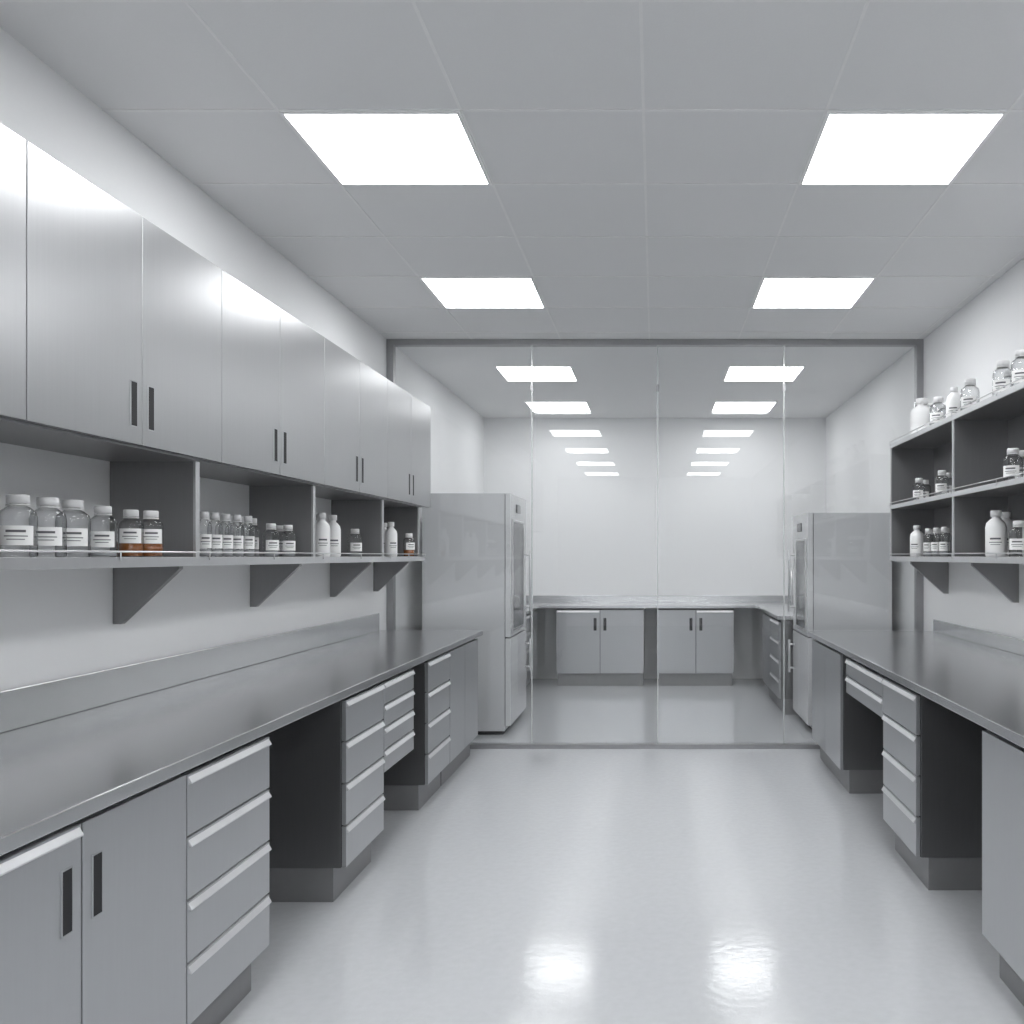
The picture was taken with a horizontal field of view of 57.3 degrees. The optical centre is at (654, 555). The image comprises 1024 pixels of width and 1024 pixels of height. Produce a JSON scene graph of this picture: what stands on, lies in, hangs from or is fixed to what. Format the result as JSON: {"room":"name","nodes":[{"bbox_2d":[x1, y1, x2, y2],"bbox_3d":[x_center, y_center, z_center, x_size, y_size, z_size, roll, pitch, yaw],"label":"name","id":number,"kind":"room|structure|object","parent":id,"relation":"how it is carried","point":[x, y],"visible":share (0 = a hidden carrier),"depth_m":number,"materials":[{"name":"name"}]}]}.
{"room":"laboratory","nodes":[
{"label":"laboratory","id":0,"kind":"room"},
{"bbox_2d":[0,27,483,690],"bbox_3d":[-2.000,-0.087,2.750,0.100,2.975,15.700,0,0,0],"label":"wall","id":1,"kind":"structure","parent":0,"point":[55,623],"depth_m":3.63,"materials":[{"name":"paint"}]},
{"bbox_2d":[0,123,25,419],"bbox_3d":[-1.773,-0.703,1.817,0.352,0.715,1.055,0,0,0],"label":"upper cabinet","id":2,"kind":"object","parent":1,"relation":"attached to","point":[12,145],"visible":1,"depth_m":2.29,"materials":[{"name":"metal"}]},
{"bbox_2d":[21,141,221,462],"bbox_3d":[-1.773,-0.703,2.872,0.352,0.715,1.055,0,0,0],"label":"upper cabinet","id":3,"kind":"object","parent":1,"relation":"attached to","point":[124,317],"visible":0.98,"depth_m":2.74,"materials":[{"name":"metal"}]},
{"bbox_2d":[0,416,425,623],"bbox_3d":[-1.772,-0.053,3.322,0.355,0.596,6.175,0,0,0],"label":"open shelf","id":4,"kind":"object","parent":1,"relation":"attached to","point":[142,479],"visible":0.98,"depth_m":3.31,"materials":[{"name":"metal"}]},
{"bbox_2d":[0,494,37,544],"bbox_3d":[-1.740,-0.082,2.512,0.092,0.172,0.094,0,0,-28],"label":"bottle","id":5,"kind":"object","parent":4,"relation":"in","point":[9,534],"visible":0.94,"depth_m":2.48,"materials":[{"name":"clear glass"}]},
{"bbox_2d":[29,497,66,556],"bbox_3d":[-1.740,-0.082,2.636,0.092,0.172,0.094,0,0,-26],"label":"bottle","id":6,"kind":"object","parent":4,"relation":"in","point":[42,536],"visible":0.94,"depth_m":2.61,"materials":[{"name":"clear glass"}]},
{"bbox_2d":[55,499,90,556],"bbox_3d":[-1.740,-0.082,2.750,0.092,0.172,0.094,0,0,-30],"label":"bottle","id":7,"kind":"object","parent":4,"relation":"in","point":[70,536],"visible":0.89,"depth_m":2.72,"materials":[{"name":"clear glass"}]},
{"bbox_2d":[88,506,117,555],"bbox_3d":[-1.740,-0.076,2.899,0.080,0.162,0.082,0,0,-26],"label":"bottle","id":8,"kind":"object","parent":4,"relation":"in","point":[97,538],"visible":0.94,"depth_m":2.87,"materials":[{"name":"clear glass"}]},
{"bbox_2d":[118,509,143,556],"bbox_3d":[-1.740,-0.074,3.054,0.076,0.158,0.078,0,0,-25],"label":"bottle","id":9,"kind":"object","parent":4,"relation":"on","point":[129,538],"visible":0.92,"depth_m":3.03,"materials":[{"name":"clear glass"}]},
{"bbox_2d":[138,510,163,555],"bbox_3d":[-1.710,-0.074,3.121,0.076,0.158,0.078,0,0,-30],"label":"bottle","id":10,"kind":"object","parent":4,"relation":"on","point":[153,536],"visible":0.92,"depth_m":3.10,"materials":[{"name":"clear glass"}]},
{"bbox_2d":[200,511,211,555],"bbox_3d":[-1.730,-0.083,3.528,0.056,0.175,0.058,0,0,-39],"label":"bottle","id":11,"kind":"object","parent":4,"relation":"in","point":[205,539],"visible":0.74,"depth_m":3.51,"materials":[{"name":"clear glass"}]},
{"bbox_2d":[207,512,222,556],"bbox_3d":[-1.730,-0.083,3.617,0.056,0.175,0.058,0,0,-37],"label":"bottle","id":12,"kind":"object","parent":4,"relation":"in","point":[216,539],"visible":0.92,"depth_m":3.60,"materials":[{"name":"clear glass"}]},
{"bbox_2d":[218,514,233,555],"bbox_3d":[-1.730,-0.083,3.709,0.056,0.175,0.058,0,0,-36],"label":"bottle","id":13,"kind":"object","parent":4,"relation":"in","point":[227,540],"visible":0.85,"depth_m":3.69,"materials":[{"name":"clear glass"}]},
{"bbox_2d":[232,515,243,555],"bbox_3d":[-1.730,-0.083,3.807,0.056,0.175,0.058,0,0,-28],"label":"bottle","id":14,"kind":"object","parent":4,"relation":"in","point":[238,540],"visible":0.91,"depth_m":3.79,"materials":[{"name":"clear glass"}]},
{"bbox_2d":[242,516,254,555],"bbox_3d":[-1.730,-0.083,3.910,0.056,0.175,0.058,0,0,-33],"label":"bottle","id":15,"kind":"object","parent":4,"relation":"in","point":[248,541],"visible":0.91,"depth_m":3.89,"materials":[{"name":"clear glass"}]},
{"bbox_2d":[246,518,259,555],"bbox_3d":[-1.820,-0.083,4.165,0.056,0.175,0.058,0,0,-27],"label":"bottle","id":16,"kind":"object","parent":4,"relation":"in","point":[254,520],"visible":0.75,"depth_m":4.15,"materials":[{"name":"clear glass"}]},
{"bbox_2d":[263,523,278,555],"bbox_3d":[-1.720,-0.070,4.120,0.068,0.150,0.070,0,0,-39],"label":"bottle","id":17,"kind":"object","parent":4,"relation":"in","point":[270,544],"visible":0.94,"depth_m":4.10,"materials":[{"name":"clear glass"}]},
{"bbox_2d":[272,525,287,555],"bbox_3d":[-1.790,-0.070,4.391,0.068,0.150,0.070,0,0,-37],"label":"bottle","id":18,"kind":"object","parent":4,"relation":"in","point":[278,527],"visible":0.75,"depth_m":4.37,"materials":[{"name":"clear glass"}]},
{"bbox_2d":[280,525,295,555],"bbox_3d":[-1.720,-0.070,4.311,0.068,0.150,0.070,0,0,-37],"label":"bottle","id":19,"kind":"object","parent":4,"relation":"in","point":[288,546],"visible":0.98,"depth_m":4.29,"materials":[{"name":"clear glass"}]},
{"bbox_2d":[315,513,329,556],"bbox_3d":[-1.710,-0.108,4.724,0.080,0.225,0.082,0,0,-27],"label":"plastic bottle","id":20,"kind":"object","parent":4,"relation":"in","point":[322,528],"visible":0.94,"depth_m":4.69,"materials":[{"name":"plastic"}]},
{"bbox_2d":[328,515,340,556],"bbox_3d":[-1.730,-0.108,4.942,0.080,0.225,0.082,0,0,-29],"label":"plastic bottle","id":21,"kind":"object","parent":4,"relation":"in","point":[335,530],"visible":0.85,"depth_m":4.92,"materials":[{"name":"plastic"}]},
{"bbox_2d":[348,529,361,555],"bbox_3d":[-1.740,-0.076,5.335,0.080,0.162,0.082,0,0,-34],"label":"bottle","id":22,"kind":"object","parent":4,"relation":"in","point":[353,546],"visible":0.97,"depth_m":5.31,"materials":[{"name":"clear glass"}]},
{"bbox_2d":[384,523,386,556],"bbox_3d":[-1.800,-0.108,6.110,0.080,0.225,0.082,0,0,-36],"label":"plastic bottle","id":23,"kind":"object","parent":4,"relation":"in","point":[385,524],"visible":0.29,"depth_m":6.08,"materials":[{"name":"plastic"}]},
{"bbox_2d":[385,522,396,556],"bbox_3d":[-1.710,-0.108,5.958,0.080,0.225,0.082,0,0,-38],"label":"plastic bottle","id":24,"kind":"object","parent":4,"relation":"in","point":[390,533],"visible":0.94,"depth_m":5.93,"materials":[{"name":"plastic"}]},
{"bbox_2d":[403,533,414,555],"bbox_3d":[-1.669,-0.074,6.245,0.076,0.158,0.078,0,0,-38],"label":"bottle","id":25,"kind":"object","parent":4,"relation":"on","point":[410,547],"visible":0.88,"depth_m":6.22,"materials":[{"name":"clear glass"}]},
{"bbox_2d":[221,270,323,484],"bbox_3d":[-1.773,-0.703,3.926,0.352,0.715,1.055,0,0,0],"label":"upper cabinet","id":26,"kind":"object","parent":1,"relation":"attached to","point":[273,362],"visible":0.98,"depth_m":3.82,"materials":[{"name":"metal"}]},
{"bbox_2d":[324,337,387,497],"bbox_3d":[-1.773,-0.703,4.981,0.352,0.715,1.055,0,0,0],"label":"upper cabinet","id":27,"kind":"object","parent":1,"relation":"attached to","point":[355,394],"visible":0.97,"depth_m":4.90,"materials":[{"name":"metal"}]},
{"bbox_2d":[386,380,430,507],"bbox_3d":[-1.773,-0.703,6.037,0.352,0.715,1.055,0,0,0],"label":"upper cabinet","id":28,"kind":"object","parent":1,"relation":"attached to","point":[409,418],"visible":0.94,"depth_m":5.97,"materials":[{"name":"metal"}]},
{"bbox_2d":[0,2,1023,417],"bbox_3d":[0.000,-1.625,2.750,4.100,0.100,15.700,0,0,0],"label":"ceiling","id":29,"kind":"structure","parent":0,"point":[118,55],"depth_m":3.70,"materials":[{"name":"tile"}]},
{"bbox_2d":[279,111,491,184],"bbox_3d":[-1.010,-1.571,3.571,0.638,0.007,0.636,0,0,0],"label":"ceiling light panel","id":30,"kind":"object","parent":29,"relation":"in","point":[356,147],"depth_m":3.53,"materials":[{"name":"white plastic"}]},
{"bbox_2d":[419,277,545,307],"bbox_3d":[-1.010,-1.571,5.505,0.638,0.007,0.636,0,0,0],"label":"ceiling light panel","id":31,"kind":"object","parent":29,"relation":"in","point":[452,292],"depth_m":5.48,"materials":[{"name":"white plastic"}]},
{"bbox_2d":[0,0,1023,338],"bbox_3d":[0.000,-1.573,0.840,3.900,0.003,11.680,0,0,0],"label":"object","id":32,"kind":"structure","parent":29,"relation":"attached to","point":[643,110],"depth_m":3.89,"materials":[{"name":"grey metal"}]},
{"bbox_2d":[495,366,577,380],"bbox_3d":[-1.010,-1.571,7.942,0.638,0.007,0.637,0,0,0],"label":"ceiling light panel","id":33,"kind":"object","parent":29,"relation":"in","point":[510,373],"depth_m":7.91,"materials":[{"name":"white plastic"}]},
{"bbox_2d":[524,401,590,411],"bbox_3d":[-1.010,-1.571,9.682,0.638,0.007,0.636,0,0,0],"label":"ceiling light panel","id":34,"kind":"object","parent":29,"relation":"in","point":[538,406],"depth_m":9.66,"materials":[{"name":"white plastic"}]},
{"bbox_2d":[711,401,777,411],"bbox_3d":[0.928,-1.571,9.682,0.638,0.007,0.636,0,0,0],"label":"ceiling light panel","id":35,"kind":"object","parent":29,"relation":"in","point":[719,406],"depth_m":9.66,"materials":[{"name":"white plastic"}]},
{"bbox_2d":[723,366,804,380],"bbox_3d":[0.928,-1.571,7.942,0.638,0.007,0.637,0,0,0],"label":"ceiling light panel","id":36,"kind":"object","parent":29,"relation":"in","point":[733,373],"depth_m":7.91,"materials":[{"name":"white plastic"}]},
{"bbox_2d":[751,277,875,307],"bbox_3d":[0.928,-1.571,5.505,0.638,0.007,0.636,0,0,0],"label":"ceiling light panel","id":37,"kind":"object","parent":29,"relation":"in","point":[773,292],"depth_m":5.48,"materials":[{"name":"white plastic"}]},
{"bbox_2d":[799,111,1007,184],"bbox_3d":[0.928,-1.571,3.571,0.638,0.007,0.636,0,0,0],"label":"ceiling light panel","id":38,"kind":"object","parent":29,"relation":"in","point":[850,147],"depth_m":3.53,"materials":[{"name":"white plastic"}]},
{"bbox_2d":[220,679,1023,1023],"bbox_3d":[0.000,1.450,2.750,4.100,0.100,15.700,0,0,0],"label":"floor","id":39,"kind":"structure","parent":0,"point":[532,886],"depth_m":3.71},
{"bbox_2d":[0,774,185,1023],"bbox_3d":[-1.593,0.980,2.001,0.711,0.840,0.896,0,0,0],"label":"base cabinet","id":40,"kind":"object","parent":39,"relation":"on","point":[93,908],"visible":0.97,"depth_m":2.07,"materials":[{"name":"grey metal"}]},
{"bbox_2d":[179,735,271,1023],"bbox_3d":[-1.593,0.980,2.713,0.711,0.840,0.528,0,0,0],"label":"base cabinet","id":41,"kind":"object","parent":39,"relation":"on","point":[228,900],"visible":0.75,"depth_m":2.68,"materials":[{"name":"grey metal"}]},
{"bbox_2d":[264,682,384,901],"bbox_3d":[-1.593,0.980,3.969,0.711,0.840,0.520,0,0,0],"label":"base cabinet","id":42,"kind":"object","parent":39,"relation":"on","point":[326,788],"visible":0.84,"depth_m":3.71,"materials":[{"name":"grey metal"}]},
{"bbox_2d":[382,652,450,809],"bbox_3d":[-1.593,0.980,5.320,0.711,0.840,0.540,0,0,0],"label":"base cabinet","id":43,"kind":"object","parent":39,"relation":"on","point":[410,782],"visible":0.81,"depth_m":5.06,"materials":[{"name":"grey metal"}]},
{"bbox_2d":[440,639,477,785],"bbox_3d":[-1.597,0.980,6.034,0.702,0.840,0.883,0,0,0],"label":"base cabinet","id":44,"kind":"object","parent":39,"relation":"on","point":[463,679],"visible":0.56,"depth_m":5.99,"materials":[{"name":"grey metal"}]},
{"bbox_2d":[422,493,530,734],"bbox_3d":[-1.447,0.455,7.635,0.746,1.890,0.890,0,0,0],"label":"refrigerator","id":45,"kind":"object","parent":39,"relation":"on","point":[474,544],"visible":0.89,"depth_m":7.19,"materials":[{"name":"metal"}]},
{"bbox_2d":[524,614,530,684],"bbox_3d":[-1.593,0.980,8.670,0.711,0.840,1.060,0,0,0],"label":"base cabinet","id":46,"kind":"object","parent":39,"relation":"on","point":[528,616],"visible":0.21,"depth_m":8.99,"materials":[{"name":"grey metal"}]},
{"bbox_2d":[556,608,644,685],"bbox_3d":[-0.590,0.980,10.180,0.944,0.840,0.637,0,0,0],"label":"base cabinet","id":47,"kind":"object","parent":39,"relation":"on","point":[595,646],"visible":0.99,"depth_m":9.87,"materials":[{"name":"grey metal"}]},
{"bbox_2d":[526,595,792,619],"bbox_3d":[0.000,0.504,9.274,3.898,0.109,2.449,0,0,0],"label":"countertop","id":48,"kind":"structure","parent":47,"relation":"on","point":[771,605],"depth_m":10.37,"materials":[{"name":"metal"}]},
{"bbox_2d":[658,608,733,685],"bbox_3d":[0.439,0.980,10.180,0.818,0.840,0.637,0,0,0],"label":"base cabinet","id":49,"kind":"object","parent":39,"relation":"on","point":[696,645],"visible":0.96,"depth_m":9.87,"materials":[{"name":"grey metal"}]},
{"bbox_2d":[763,614,775,702],"bbox_3d":[1.519,0.980,9.001,0.858,0.840,0.598,0,0,0],"label":"base cabinet","id":50,"kind":"object","parent":39,"relation":"on","point":[766,618],"visible":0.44,"depth_m":8.99,"materials":[{"name":"grey metal"}]},
{"bbox_2d":[770,617,797,714],"bbox_3d":[1.514,0.980,8.400,0.867,0.840,0.600,0,0,0],"label":"base cabinet","id":51,"kind":"object","parent":39,"relation":"on","point":[776,626],"visible":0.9,"depth_m":8.11,"materials":[{"name":"grey metal"}]},
{"bbox_2d":[788,513,891,729],"bbox_3d":[1.502,0.530,7.610,0.716,1.740,0.780,0,0,0],"label":"refrigerator","id":52,"kind":"object","parent":39,"relation":"on","point":[842,565],"visible":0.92,"depth_m":7.22,"materials":[{"name":"metal"}]},
{"bbox_2d":[812,640,883,792],"bbox_3d":[1.519,0.980,5.900,0.858,0.840,0.980,0,0,0],"label":"base cabinet","id":53,"kind":"object","parent":39,"relation":"on","point":[848,734],"visible":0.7,"depth_m":5.42,"materials":[{"name":"grey metal"}]},
{"bbox_2d":[882,677,987,889],"bbox_3d":[1.514,0.980,4.120,0.867,0.840,0.560,0,0,0],"label":"base cabinet","id":54,"kind":"object","parent":39,"relation":"on","point":[932,753],"visible":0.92,"depth_m":3.84,"materials":[{"name":"grey metal"}]},
{"bbox_2d":[982,730,1023,1005],"bbox_3d":[1.519,0.980,2.836,0.858,0.840,0.468,0,0,0],"label":"base cabinet","id":55,"kind":"object","parent":39,"relation":"on","point":[1002,759],"visible":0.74,"depth_m":2.89,"materials":[{"name":"grey metal"}]},
{"bbox_3d":[-1.596,0.980,1.051,0.705,0.840,1.003,0,0,0],"label":"base cabinet","id":56,"kind":"object","parent":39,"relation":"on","visible":0},
{"bbox_2d":[0,613,482,855],"bbox_3d":[-1.583,0.479,3.505,0.732,0.159,6.010,0,0,0],"label":"countertop","id":57,"kind":"structure","parent":56,"relation":"on","point":[72,748],"depth_m":3.02,"materials":[{"name":"metal"}]},
{"bbox_2d":[380,669,414,771],"bbox_3d":[-1.593,0.780,4.493,0.711,0.440,0.524,0,0,0],"label":"drawers","id":58,"kind":"object","parent":57,"relation":"attached to","point":[399,693],"visible":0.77,"depth_m":4.47,"materials":[{"name":"grey metal"}]},
{"bbox_3d":[1.518,0.980,1.075,0.861,0.840,1.050,0,0,0],"label":"base cabinet","id":59,"kind":"object","parent":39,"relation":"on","visible":0},
{"bbox_2d":[808,619,1023,747],"bbox_3d":[1.510,0.499,3.475,0.879,0.119,5.950,0,0,0],"label":"countertop","id":60,"kind":"structure","parent":59,"relation":"on","point":[975,674],"depth_m":4.49,"materials":[{"name":"metal"}]},
{"bbox_2d":[845,657,886,716],"bbox_3d":[1.514,0.670,4.826,0.867,0.220,0.848,0,0,0],"label":"drawers","id":61,"kind":"object","parent":60,"relation":"attached to","point":[863,683],"visible":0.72,"depth_m":4.76,"materials":[{"name":"grey metal"}]},
{"bbox_2d":[484,418,825,678],"bbox_3d":[0.000,-0.087,10.550,3.900,2.975,0.100,0,0,0],"label":"wall","id":62,"kind":"structure","parent":0,"point":[720,480],"depth_m":10.50,"materials":[{"name":"paint"}]},
{"bbox_2d":[386,339,923,748],"bbox_3d":[0.000,-0.087,6.697,3.900,2.975,0.087,0,0,0],"label":"glass wall","id":63,"kind":"structure","parent":0,"point":[391,344],"depth_m":6.68,"materials":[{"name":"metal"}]},
{"bbox_2d":[826,258,1023,638],"bbox_3d":[2.000,-0.087,2.750,0.100,2.975,15.700,0,0,0],"label":"wall","id":64,"kind":"structure","parent":0,"point":[988,329],"depth_m":6.49,"materials":[{"name":"paint"}]},
{"bbox_2d":[889,376,1023,602],"bbox_3d":[1.789,-0.273,3.725,0.320,1.046,5.370,0,0,0],"label":"open shelf","id":65,"kind":"object","parent":64,"relation":"attached to","point":[971,444],"visible":0.98,"depth_m":5.05,"materials":[{"name":"metal"}]},
{"bbox_2d":[910,525,923,555],"bbox_3d":[1.720,-0.098,6.039,0.090,0.205,0.092,0,0,39],"label":"plastic bottle","id":66,"kind":"object","parent":65,"relation":"in","point":[916,537],"visible":0.82,"depth_m":6.00,"materials":[{"name":"plastic"}]},
{"bbox_2d":[913,478,924,499],"bbox_3d":[1.740,-0.431,6.063,0.080,0.162,0.082,0,0,32],"label":"bottle","id":67,"kind":"object","parent":65,"relation":"in","point":[916,493],"visible":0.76,"depth_m":6.04,"materials":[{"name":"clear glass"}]},
{"bbox_2d":[910,398,935,434],"bbox_3d":[1.800,-0.918,6.202,0.155,0.285,0.155,0,0,-8],"label":"plastic jug","id":68,"kind":"object","parent":65,"relation":"on","point":[919,415],"visible":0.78,"depth_m":6.15,"materials":[{"name":"white plastic"}]},
{"bbox_2d":[919,480,928,498],"bbox_3d":[1.820,-0.431,6.201,0.080,0.162,0.082,0,0,33],"label":"bottle","id":69,"kind":"object","parent":65,"relation":"in","point":[924,481],"visible":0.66,"depth_m":6.17,"materials":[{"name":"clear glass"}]},
{"bbox_2d":[923,529,932,555],"bbox_3d":[1.700,-0.083,5.728,0.056,0.175,0.058,0,0,39],"label":"bottle","id":70,"kind":"object","parent":65,"relation":"in","point":[926,546],"visible":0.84,"depth_m":5.71,"materials":[{"name":"clear glass"}]},
{"bbox_2d":[931,528,940,556],"bbox_3d":[1.700,-0.083,5.565,0.056,0.175,0.058,0,0,36],"label":"bottle","id":71,"kind":"object","parent":65,"relation":"in","point":[934,545],"visible":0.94,"depth_m":5.55,"materials":[{"name":"clear glass"}]},
{"bbox_2d":[930,397,945,422],"bbox_3d":[1.740,-0.875,5.656,0.100,0.200,0.102,0,0,32],"label":"bottle","id":72,"kind":"object","parent":65,"relation":"on","point":[936,400],"visible":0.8,"depth_m":5.63,"materials":[{"name":"clear glass"}]},
{"bbox_2d":[935,470,946,495],"bbox_3d":[1.720,-0.431,5.513,0.080,0.162,0.082,0,0,30],"label":"bottle","id":73,"kind":"object","parent":65,"relation":"in","point":[941,486],"visible":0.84,"depth_m":5.49,"materials":[{"name":"clear glass"}]},
{"bbox_2d":[940,402,945,418],"bbox_3d":[1.849,-0.875,5.868,0.100,0.200,0.102,0,0,39],"label":"bottle","id":74,"kind":"object","parent":65,"relation":"on","point":[942,405],"visible":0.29,"depth_m":5.85,"materials":[{"name":"clear glass"}]},
{"bbox_2d":[939,527,948,555],"bbox_3d":[1.700,-0.083,5.411,0.056,0.175,0.058,0,0,32],"label":"bottle","id":75,"kind":"object","parent":65,"relation":"in","point":[942,545],"visible":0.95,"depth_m":5.39,"materials":[{"name":"clear glass"}]},
{"bbox_2d":[941,473,951,492],"bbox_3d":[1.810,-0.431,5.683,0.080,0.162,0.082,0,0,33],"label":"bottle","id":76,"kind":"object","parent":65,"relation":"in","point":[948,475],"visible":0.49,"depth_m":5.66,"materials":[{"name":"clear glass"}]},
{"bbox_2d":[942,528,951,556],"bbox_3d":[1.770,-0.083,5.576,0.056,0.175,0.058,0,0,35],"label":"bottle","id":77,"kind":"object","parent":65,"relation":"in","point":[948,529],"visible":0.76,"depth_m":5.55,"materials":[{"name":"clear glass"}]},
{"bbox_2d":[946,387,961,417],"bbox_3d":[1.740,-0.878,5.353,0.090,0.205,0.092,0,0,25],"label":"plastic bottle","id":78,"kind":"object","parent":65,"relation":"on","point":[953,399],"visible":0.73,"depth_m":5.32,"materials":[{"name":"plastic"}]},
{"bbox_2d":[960,378,979,410],"bbox_3d":[1.740,-0.875,5.081,0.100,0.200,0.102,0,0,31],"label":"bottle","id":79,"kind":"object","parent":65,"relation":"on","point":[964,400],"visible":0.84,"depth_m":5.05,"materials":[{"name":"clear glass"}]},
{"bbox_2d":[985,510,1006,556],"bbox_3d":[1.730,-0.113,4.667,0.104,0.235,0.106,0,0,24],"label":"plastic bottle","id":80,"kind":"object","parent":65,"relation":"in","point":[995,528],"visible":1,"depth_m":4.63,"materials":[{"name":"plastic"}]},
{"bbox_2d":[992,360,1012,395],"bbox_3d":[1.740,-0.875,4.599,0.100,0.200,0.102,0,0,35],"label":"bottle","id":81,"kind":"object","parent":65,"relation":"on","point":[1001,364],"visible":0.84,"depth_m":4.57,"materials":[{"name":"clear glass"}]},
{"bbox_2d":[1000,512,1016,556],"bbox_3d":[1.839,-0.113,4.822,0.104,0.235,0.106,0,0,37],"label":"plastic bottle","id":82,"kind":"object","parent":65,"relation":"in","point":[1012,534],"visible":0.42,"depth_m":4.78,"materials":[{"name":"plastic"}]},
{"bbox_2d":[1004,369,1015,376],"bbox_3d":[1.860,-0.875,4.820,0.100,0.200,0.102,0,0,25],"label":"bottle","id":83,"kind":"object","parent":65,"relation":"on","point":[1007,372],"visible":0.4,"depth_m":4.80,"materials":[{"name":"clear glass"}]},
{"bbox_2d":[1003,448,1022,476],"bbox_3d":[1.740,-0.436,4.471,0.092,0.172,0.094,0,0,37],"label":"bottle","id":84,"kind":"object","parent":65,"relation":"in","point":[1008,470],"visible":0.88,"depth_m":4.44,"materials":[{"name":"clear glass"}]},
{"bbox_2d":[1009,521,1023,549],"bbox_3d":[1.730,-0.082,4.372,0.092,0.172,0.094,0,0,33],"label":"bottle","id":85,"kind":"object","parent":65,"relation":"in","point":[1014,544],"visible":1,"depth_m":4.34,"materials":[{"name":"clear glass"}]},
{"bbox_2d":[1011,349,1023,383],"bbox_3d":[1.740,-0.875,4.361,0.100,0.200,0.102,0,0,31],"label":"bottle","id":86,"kind":"object","parent":65,"relation":"on","point":[1019,354],"visible":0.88,"depth_m":4.33,"materials":[{"name":"clear glass"}]},
{"bbox_2d":[1014,450,1023,477],"bbox_3d":[1.829,-0.436,4.562,0.092,0.172,0.094,0,0,35],"label":"bottle","id":87,"kind":"object","parent":65,"relation":"in","point":[1021,452],"visible":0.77,"depth_m":4.54,"materials":[{"name":"clear glass"}]},
{"bbox_2d":[1022,527,1023,556],"bbox_3d":[1.800,-0.113,4.369,0.104,0.235,0.106,0,0,37],"label":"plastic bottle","id":88,"kind":"object","parent":65,"relation":"in","point":[1022,527],"visible":0.59,"depth_m":4.38,"materials":[{"name":"plastic"}]}
]}

